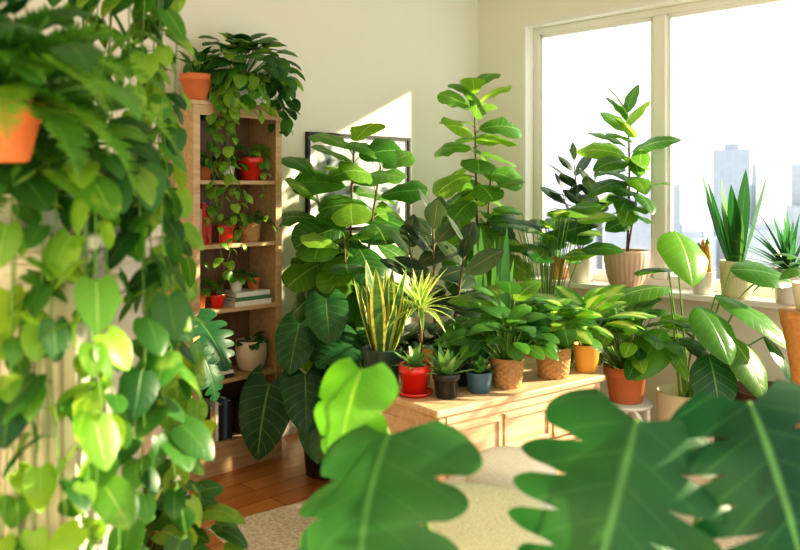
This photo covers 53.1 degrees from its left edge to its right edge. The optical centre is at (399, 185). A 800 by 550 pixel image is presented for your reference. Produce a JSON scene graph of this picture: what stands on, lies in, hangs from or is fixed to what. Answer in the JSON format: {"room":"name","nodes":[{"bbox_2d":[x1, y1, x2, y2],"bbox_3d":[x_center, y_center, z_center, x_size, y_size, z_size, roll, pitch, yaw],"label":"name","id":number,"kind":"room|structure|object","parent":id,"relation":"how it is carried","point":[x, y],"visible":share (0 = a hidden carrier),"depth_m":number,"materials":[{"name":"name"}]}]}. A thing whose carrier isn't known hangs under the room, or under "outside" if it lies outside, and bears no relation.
{"room":"living room","nodes":[
{"label":"living room","id":0,"kind":"room"},
{"bbox_2d":[0,0,477,373],"bbox_3d":[-1.363,-0.020,4.357,0.150,3.100,5.780,0,0,45],"label":"wall","id":1,"kind":"structure","parent":0,"point":[388,63],"depth_m":5.35,"materials":[{"name":"paint"}]},
{"bbox_2d":[282,419,297,436],"bbox_3d":[-1.369,1.480,4.235,5.600,0.100,0.015,0,0,-45],"label":"baseboard","id":2,"kind":"structure","parent":1,"relation":"attached to","point":[291,429],"depth_m":4.92,"materials":[{"name":"white paint"}]},
{"bbox_2d":[305,132,410,230],"bbox_3d":[-0.260,-0.025,5.332,0.920,0.630,0.028,0,0,-45],"label":"framed picture","id":3,"kind":"object","parent":1,"relation":"attached to","point":[318,160],"visible":0.36,"depth_m":5.28,"materials":[{"name":"white paint"}]},
{"bbox_2d":[189,433,734,549],"bbox_3d":[0.369,1.580,2.624,5.050,0.100,5.780,0,0,45],"label":"floor","id":4,"kind":"structure","parent":0,"point":[267,485],"depth_m":4.09,"materials":[{"name":"brown wood"}]},
{"bbox_2d":[0,224,165,549],"bbox_3d":[-1.010,0.810,1.712,0.900,1.440,0.475,0,0,0],"label":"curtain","id":5,"kind":"object","parent":4,"relation":"on","point":[65,377],"visible":0.36,"depth_m":1.51,"materials":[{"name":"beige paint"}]},
{"bbox_2d":[0,113,113,232],"bbox_3d":[-0.805,-0.021,1.644,0.520,0.324,0.523,0,0,0],"label":"potted fern","id":6,"kind":"object","parent":5,"relation":"on","point":[5,201],"visible":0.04,"depth_m":1.57,"materials":[{"name":"green plant"}]},
{"bbox_2d":[0,85,214,549],"bbox_3d":[-0.670,0.485,1.574,0.501,1.386,0.435,0,0,24],"label":"pothos","id":7,"kind":"object","parent":5,"relation":"on","point":[104,188],"visible":0.84,"depth_m":1.45,"materials":[{"name":"green plant"}]},
{"bbox_2d":[143,308,234,531],"bbox_3d":[-1.010,0.965,3.377,0.540,1.131,0.523,0,0,-44],"label":"monstera","id":8,"kind":"object","parent":4,"relation":"on","point":[212,339],"visible":0.21,"depth_m":3.35,"materials":[{"name":"plant"}]},
{"bbox_2d":[143,479,247,549],"bbox_3d":[-0.730,1.155,2.163,0.682,0.750,0.652,0,0,0],"label":"pothos","id":9,"kind":"object","parent":4,"relation":"on","point":[226,518],"visible":0.26,"depth_m":2.12,"materials":[{"name":"plant"}]},
{"bbox_2d":[166,99,282,481],"bbox_3d":[-0.967,0.542,4.413,0.292,1.975,0.584,0,0,45],"label":"bookshelf","id":10,"kind":"object","parent":4,"relation":"on","point":[263,256],"visible":0.48,"depth_m":4.50,"materials":[{"name":"brown wood"}]},
{"bbox_2d":[177,46,225,100],"bbox_3d":[-1.028,-0.587,4.167,0.278,0.284,0.258,0,0,0],"label":"fern","id":11,"kind":"object","parent":10,"relation":"on","point":[196,86],"visible":0.89,"depth_m":4.14,"materials":[{"name":"orange ceramic"}]},
{"bbox_2d":[200,203,211,244],"bbox_3d":[-1.087,0.199,4.273,0.160,0.222,0.087,0,0,45],"label":"books","id":12,"kind":"object","parent":10,"relation":"in","point":[203,212],"visible":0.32,"depth_m":4.22,"materials":[{"name":"paper"}]},
{"bbox_2d":[200,154,220,179],"bbox_3d":[-1.032,-0.099,4.254,0.161,0.139,0.161,0,0,-6],"label":"philodendron","id":13,"kind":"object","parent":10,"relation":"on","point":[205,171],"visible":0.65,"depth_m":4.24,"materials":[{"name":"ceramic"}]},
{"bbox_2d":[200,277,221,307],"bbox_3d":[-1.040,0.569,4.220,0.194,0.173,0.183,0,0,0],"label":"potted herb","id":14,"kind":"object","parent":10,"relation":"on","point":[204,292],"visible":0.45,"depth_m":4.23,"materials":[{"name":"plant"}]},
{"bbox_2d":[202,394,232,441],"bbox_3d":[-1.032,1.254,4.327,0.160,0.222,0.194,0,0,45],"label":"books","id":15,"kind":"object","parent":10,"relation":"in","point":[220,411],"visible":0.45,"depth_m":4.30,"materials":[{"name":"paper"}]},
{"bbox_2d":[204,369,233,380],"bbox_3d":[-1.030,1.013,4.322,0.170,0.038,0.200,0,0,45],"label":"magazine stack","id":16,"kind":"object","parent":10,"relation":"in","point":[230,373],"visible":0.22,"depth_m":4.31,"materials":[{"name":"paper"}]},
{"bbox_2d":[210,284,230,307],"bbox_3d":[-0.971,0.590,4.301,0.114,0.132,0.119,0,0,0],"label":"potted echeveria","id":17,"kind":"object","parent":10,"relation":"on","point":[217,299],"visible":0.91,"depth_m":4.29,"materials":[{"name":"red ceramic"}]},
{"bbox_2d":[212,215,247,242],"bbox_3d":[-0.931,0.234,4.359,0.169,0.153,0.180,0,0,10],"label":"begonias","id":18,"kind":"object","parent":10,"relation":"on","point":[228,226],"visible":0.79,"depth_m":4.33,"materials":[{"name":"ceramic"}]},
{"bbox_2d":[212,152,249,174],"bbox_3d":[-0.921,-0.110,4.354,0.167,0.159,0.230,0,0,31],"label":"potted mint","id":19,"kind":"object","parent":10,"relation":"on","point":[245,166],"visible":0.48,"depth_m":4.35,"materials":[{"name":"green plant"}]},
{"bbox_2d":[230,396,240,433],"bbox_3d":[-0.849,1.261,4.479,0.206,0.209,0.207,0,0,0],"label":"book","id":20,"kind":"object","parent":10,"relation":"on","point":[236,428],"visible":0.22,"depth_m":4.42,"materials":[{"name":"black paper"}]},
{"bbox_2d":[183,32,305,281],"bbox_3d":[-0.795,-0.184,4.383,0.457,1.368,0.714,0,0,38],"label":"plant","id":21,"kind":"object","parent":10,"relation":"on","point":[236,88],"visible":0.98,"depth_m":4.23,"materials":[{"name":"green plant"}]},
{"bbox_2d":[222,288,270,306],"bbox_3d":[-0.868,0.619,4.471,0.170,0.075,0.240,0,0,45],"label":"books","id":22,"kind":"object","parent":10,"relation":"on","point":[245,297],"visible":0.88,"depth_m":4.40,"materials":[{"name":"paper"}]},
{"bbox_2d":[218,269,256,291],"bbox_3d":[-0.887,0.521,4.403,0.149,0.121,0.188,0,0,30],"label":"jade plant","id":23,"kind":"object","parent":22,"relation":"on","point":[236,284],"visible":0.89,"depth_m":4.39,"materials":[{"name":"green plant"}]},
{"bbox_2d":[246,271,261,289],"bbox_3d":[-0.821,0.527,4.499,0.095,0.108,0.098,0,0,0],"label":"potted succulent","id":24,"kind":"object","parent":22,"relation":"on","point":[251,286],"visible":0.72,"depth_m":4.48,"materials":[{"name":"orange ceramic"}]},
{"bbox_2d":[235,331,268,371],"bbox_3d":[-0.831,0.926,4.490,0.191,0.213,0.189,0,0,0],"label":"potted peperomia","id":25,"kind":"object","parent":10,"relation":"on","point":[250,352],"visible":0.98,"depth_m":4.42,"materials":[{"name":"beige ceramic"}]},
{"bbox_2d":[234,210,272,241],"bbox_3d":[-0.823,0.223,4.463,0.182,0.174,0.206,0,0,22],"label":"potted plant","id":26,"kind":"object","parent":10,"relation":"on","point":[251,233],"visible":0.84,"depth_m":4.44,"materials":[{"name":"beige wicker"}]},
{"bbox_2d":[234,144,277,233],"bbox_3d":[-0.802,0.014,4.461,0.243,0.504,0.207,0,0,0],"label":"vine","id":27,"kind":"object","parent":10,"relation":"on","point":[256,164],"visible":0.97,"depth_m":4.45,"materials":[{"name":"green plant"}]},
{"bbox_2d":[239,289,364,479],"bbox_3d":[-0.443,1.033,4.137,0.683,0.994,0.488,0,0,37],"label":"philodendron","id":28,"kind":"object","parent":4,"relation":"on","point":[266,410],"visible":0.49,"depth_m":4.07,"materials":[{"name":"green plant"}]},
{"bbox_2d":[279,123,427,371],"bbox_3d":[-0.264,0.596,4.544,0.801,1.867,0.806,0,0,-37],"label":"fiddle leaf fig","id":29,"kind":"object","parent":4,"relation":"on","point":[328,258],"visible":0.48,"depth_m":4.44,"materials":[{"name":"plant"}]},
{"bbox_2d":[432,73,532,315],"bbox_3d":[0.531,0.393,5.180,0.648,2.274,0.645,0,0,0],"label":"tree","id":30,"kind":"object","parent":4,"relation":"on","point":[462,207],"visible":0.56,"depth_m":5.11,"materials":[{"name":"green plant"}]},
{"bbox_2d":[206,500,764,549],"bbox_3d":[0.440,1.522,3.500,2.006,0.014,1.706,0,0,-37],"label":"rug","id":31,"kind":"object","parent":4,"relation":"on","point":[280,528],"visible":0.06,"depth_m":3.53,"materials":[{"name":"fabric"}]},
{"bbox_2d":[310,329,473,396],"bbox_3d":[0.008,1.143,4.052,1.000,0.774,0.837,0,0,-22],"label":"plant","id":32,"kind":"object","parent":31,"relation":"on","point":[331,356],"visible":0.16,"depth_m":3.82,"materials":[{"name":"green plant"}]},
{"bbox_2d":[380,188,503,365],"bbox_3d":[0.203,0.769,4.095,0.638,1.522,0.510,0,0,0],"label":"tree","id":33,"kind":"object","parent":31,"relation":"on","point":[435,249],"visible":0.58,"depth_m":4.08,"materials":[{"name":"green plant"}]},
{"bbox_2d":[381,356,604,524],"bbox_3d":[0.356,1.188,3.516,0.980,0.685,0.580,0,0,-37],"label":"sideboard","id":34,"kind":"object","parent":31,"relation":"on","point":[498,417],"visible":0.2,"depth_m":3.23,"materials":[{"name":"brown wood"}]},
{"bbox_2d":[354,261,409,383],"bbox_3d":[-0.076,0.582,3.374,0.234,0.525,0.303,0,0,0],"label":"snake plant","id":35,"kind":"object","parent":34,"relation":"on","point":[377,319],"visible":0.97,"depth_m":3.34,"materials":[{"name":"green plant"}]},
{"bbox_2d":[393,343,437,397],"bbox_3d":[0.052,0.743,3.252,0.188,0.205,0.193,0,0,-43],"label":"aloe","id":36,"kind":"object","parent":34,"relation":"on","point":[414,376],"visible":0.98,"depth_m":3.20,"materials":[{"name":"red ceramic"}]},
{"bbox_2d":[385,269,459,384],"bbox_3d":[0.090,0.594,3.409,0.361,0.502,0.399,0,0,0],"label":"potted plant","id":37,"kind":"object","parent":34,"relation":"on","point":[419,294],"visible":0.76,"depth_m":3.38,"materials":[{"name":"plant"}]},
{"bbox_2d":[415,342,470,399],"bbox_3d":[0.186,0.740,3.219,0.241,0.211,0.250,0,0,-19],"label":"agave","id":38,"kind":"object","parent":34,"relation":"on","point":[445,376],"visible":0.98,"depth_m":3.17,"materials":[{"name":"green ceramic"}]},
{"bbox_2d":[430,324,489,386],"bbox_3d":[0.260,0.717,3.400,0.267,0.256,0.289,0,0,0],"label":"ivy","id":39,"kind":"object","parent":34,"relation":"on","point":[462,382],"visible":0.29,"depth_m":3.36,"materials":[{"name":"green plant"}]},
{"bbox_2d":[465,354,497,393],"bbox_3d":[0.314,0.761,3.292,0.139,0.168,0.158,0,0,-38],"label":"potted haworthia","id":40,"kind":"object","parent":34,"relation":"on","point":[479,379],"visible":0.96,"depth_m":3.25,"materials":[{"name":"blue ceramic"}]},
{"bbox_2d":[443,305,573,388],"bbox_3d":[0.452,0.678,3.382,0.518,0.333,0.465,0,0,25],"label":"potted plant","id":41,"kind":"object","parent":34,"relation":"on","point":[508,374],"visible":0.98,"depth_m":3.32,"materials":[{"name":"plant"}]},
{"bbox_2d":[441,280,577,352],"bbox_3d":[0.467,0.630,3.674,0.612,0.429,0.602,0,0,-37],"label":"potted aglaonema","id":42,"kind":"object","parent":34,"relation":"on","point":[523,292],"visible":0.38,"depth_m":3.62,"materials":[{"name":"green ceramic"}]},
{"bbox_2d":[494,296,613,379],"bbox_3d":[0.672,0.674,3.538,0.544,0.342,0.558,0,0,0],"label":"plant","id":43,"kind":"object","parent":34,"relation":"on","point":[551,369],"visible":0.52,"depth_m":3.48,"materials":[{"name":"green plant"}]},
{"bbox_2d":[534,284,656,372],"bbox_3d":[0.863,0.651,3.702,0.596,0.387,0.579,0,0,0],"label":"potted dieffenbachia","id":44,"kind":"object","parent":34,"relation":"on","point":[604,301],"visible":0.59,"depth_m":3.62,"materials":[{"name":"plant"}]},
{"bbox_2d":[457,228,536,359],"bbox_3d":[0.541,0.868,4.424,0.362,1.324,0.309,0,0,-25],"label":"snake plant","id":45,"kind":"object","parent":31,"relation":"on","point":[501,271],"visible":0.13,"depth_m":4.30,"materials":[{"name":"green plant"}]},
{"bbox_2d":[605,395,652,420],"bbox_3d":[1.130,1.302,4.000,0.260,0.455,0.260,0,0,0],"label":"plant stand","id":46,"kind":"object","parent":31,"relation":"on","point":[636,410],"visible":0.24,"depth_m":3.91,"materials":[{"name":"white paint"}]},
{"bbox_2d":[556,298,708,404],"bbox_3d":[1.109,0.817,4.016,0.821,0.517,0.788,0,0,0],"label":"potted plant","id":47,"kind":"object","parent":46,"relation":"on","point":[622,389],"visible":0.56,"depth_m":3.90,"materials":[{"name":"plant"}]},
{"bbox_2d":[444,475,553,544],"bbox_3d":[0.346,1.226,2.273,0.662,0.609,0.593,0,0,16],"label":"armchair","id":48,"kind":"object","parent":4,"relation":"on","point":[452,479],"visible":0.04,"depth_m":2.54,"materials":[{"name":"beige fabric"}]},
{"bbox_2d":[429,482,551,549],"bbox_3d":[0.243,0.970,2.235,0.360,0.242,0.204,0,0,16],"label":"rug","id":49,"kind":"object","parent":48,"relation":"on","point":[486,524],"visible":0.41,"depth_m":2.20,"materials":[{"name":"fabric"}]},
{"bbox_2d":[466,446,557,509],"bbox_3d":[0.332,0.920,2.376,0.280,0.270,0.156,0,0,18],"label":"throw pillow","id":50,"kind":"object","parent":48,"relation":"on","point":[501,464],"visible":0.27,"depth_m":2.37,"materials":[{"name":"beige fabric"}]},
{"bbox_2d":[299,357,799,549],"bbox_3d":[0.232,0.924,1.402,0.998,1.212,0.463,0,0,0],"label":"monstera","id":51,"kind":"object","parent":4,"relation":"on","point":[384,485],"visible":1,"depth_m":1.28,"materials":[{"name":"green plant"}]},
{"bbox_2d":[478,201,624,357],"bbox_3d":[0.924,0.814,5.100,0.879,1.433,0.930,0,0,-39],"label":"potted calathea","id":52,"kind":"object","parent":4,"relation":"on","point":[565,229],"visible":0.63,"depth_m":5.03,"materials":[{"name":"plant"}]},
{"bbox_2d":[618,231,791,485],"bbox_3d":[1.455,0.875,3.871,0.788,1.311,0.640,0,0,32],"label":"potted plant","id":53,"kind":"object","parent":4,"relation":"on","point":[715,374],"visible":0.72,"depth_m":3.76,"materials":[{"name":"green plant"}]},
{"bbox_2d":[714,437,729,440],"bbox_3d":[1.680,1.353,4.420,0.294,0.354,0.294,0,0,0],"label":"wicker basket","id":54,"kind":"object","parent":4,"relation":"on","point":[716,438],"visible":0.02,"depth_m":4.29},
{"bbox_2d":[735,381,794,426],"bbox_3d":[1.950,1.301,4.220,0.399,0.458,0.399,0,0,0],"label":"wicker basket","id":55,"kind":"object","parent":4,"relation":"on","point":[743,394],"visible":0.06,"depth_m":4.17,"materials":[{"name":"brown wicker"}]},
{"bbox_2d":[779,307,799,426],"bbox_3d":[1.730,1.030,3.400,0.260,1.000,0.260,0,0,0],"label":"plant pot","id":56,"kind":"object","parent":4,"relation":"on","point":[789,316],"visible":0.38,"depth_m":3.37,"materials":[{"name":"orange ceramic"}]},
{"bbox_2d":[769,253,799,310],"bbox_3d":[1.762,0.401,3.407,0.397,0.258,0.346,0,0,0],"label":"plant","id":57,"kind":"object","parent":56,"relation":"on","point":[791,272],"visible":1,"depth_m":3.38,"materials":[{"name":"green plant"}]},
{"bbox_2d":[514,296,622,367],"bbox_3d":[0.917,1.071,4.431,0.755,0.918,0.840,0,0,0],"label":"potted spathiphyllum","id":58,"kind":"object","parent":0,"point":[601,356],"visible":0.02,"depth_m":4.39,"materials":[{"name":"green plant"}]},
{"bbox_2d":[478,0,788,406],"bbox_3d":[2.402,-0.020,4.551,4.900,3.100,0.180,0,0,45],"label":"wall","id":59,"kind":"structure","parent":0,"point":[500,22],"depth_m":5.93,"materials":[{"name":"paint"}]},
{"bbox_2d":[628,407,656,420],"bbox_3d":[2.338,1.480,4.477,4.885,0.100,0.015,0,0,45],"label":"baseboard","id":60,"kind":"structure","parent":59,"relation":"attached to","point":[653,411],"depth_m":5.17,"materials":[{"name":"white paint"}]},
{"bbox_2d":[514,275,795,309],"bbox_3d":[2.225,0.680,4.615,0.280,0.040,3.680,0,0,-45],"label":"window sill","id":61,"kind":"structure","parent":59,"relation":"attached to","point":[764,302],"depth_m":4.88,"materials":[{"name":"white paint"}]},
{"bbox_2d":[533,237,574,279],"bbox_3d":[1.067,0.508,5.629,0.367,0.303,0.248,0,0,32],"label":"flower pot","id":62,"kind":"object","parent":61,"relation":"on","point":[539,237],"visible":0.17,"depth_m":5.63,"materials":[{"name":"ceramic"}]},
{"bbox_2d":[540,142,608,282],"bbox_3d":[1.181,0.176,5.448,0.412,0.968,0.409,0,0,0],"label":"rubber plant","id":63,"kind":"object","parent":61,"relation":"on","point":[583,273],"visible":0.5,"depth_m":5.46,"materials":[{"name":"green plant"}]},
{"bbox_2d":[576,84,680,287],"bbox_3d":[1.445,0.004,5.162,0.489,1.312,0.627,0,0,-43],"label":"fig","id":64,"kind":"object","parent":61,"relation":"on","point":[620,268],"visible":0.88,"depth_m":5.13,"materials":[{"name":"plant"}]},
{"bbox_2d":[692,238,715,294],"bbox_3d":[1.855,0.490,4.900,0.150,0.339,0.150,0,0,0],"label":"potted cactus","id":65,"kind":"object","parent":61,"relation":"on","point":[706,286],"visible":0.48,"depth_m":4.86,"materials":[{"name":"white ceramic"}]},
{"bbox_2d":[701,170,767,298],"bbox_3d":[1.952,0.280,4.677,0.287,0.761,0.280,0,0,-12],"label":"potted snake plant","id":66,"kind":"object","parent":61,"relation":"on","point":[735,216],"visible":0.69,"depth_m":4.66,"materials":[{"name":"green plant"}]},
{"bbox_2d":[720,210,799,304],"bbox_3d":[2.073,0.377,4.383,0.684,0.567,0.492,0,0,32],"label":"dracaena","id":67,"kind":"object","parent":61,"relation":"on","point":[787,239],"visible":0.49,"depth_m":4.44,"materials":[{"name":"green plant"}]},
{"bbox_2d":[522,0,788,296],"bbox_3d":[2.271,-0.273,4.660,3.710,1.865,0.172,0,0,45],"label":"window","id":68,"kind":"structure","parent":59,"relation":"in","point":[661,19],"depth_m":5.26,"materials":[{"name":"white paint"}]},
{"bbox_3d":[0.369,-1.620,2.624,7.658,0.100,7.658,0,0,0],"label":"ceiling","id":69,"kind":"structure","parent":0,"visible":0},
{"bbox_2d":[0,0,179,203],"bbox_3d":[-0.685,-0.760,1.338,0.576,1.620,0.565,0,0,0],"label":"hanging fern","id":70,"kind":"object","parent":69,"relation":"hanging from","point":[32,62],"visible":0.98,"depth_m":1.28,"materials":[{"name":"green plant"}]},
{"bbox_2d":[47,0,216,544],"bbox_3d":[-0.695,-0.232,2.017,0.495,2.677,0.474,0,0,0],"label":"pothos","id":71,"kind":"object","parent":69,"relation":"hanging from","point":[163,13],"visible":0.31,"depth_m":1.96,"materials":[{"name":"green plant"}]},
{"label":"outside","id":72,"kind":"structure","parent":0,"visible":0},
{"bbox_2d":[545,144,799,278],"bbox_3d":[77.050,25.830,202.715,91.000,71.400,69.590,0,0,0],"label":"city skyline","id":73,"kind":"object","parent":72,"point":[730,164],"visible":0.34,"depth_m":186.78}
]}

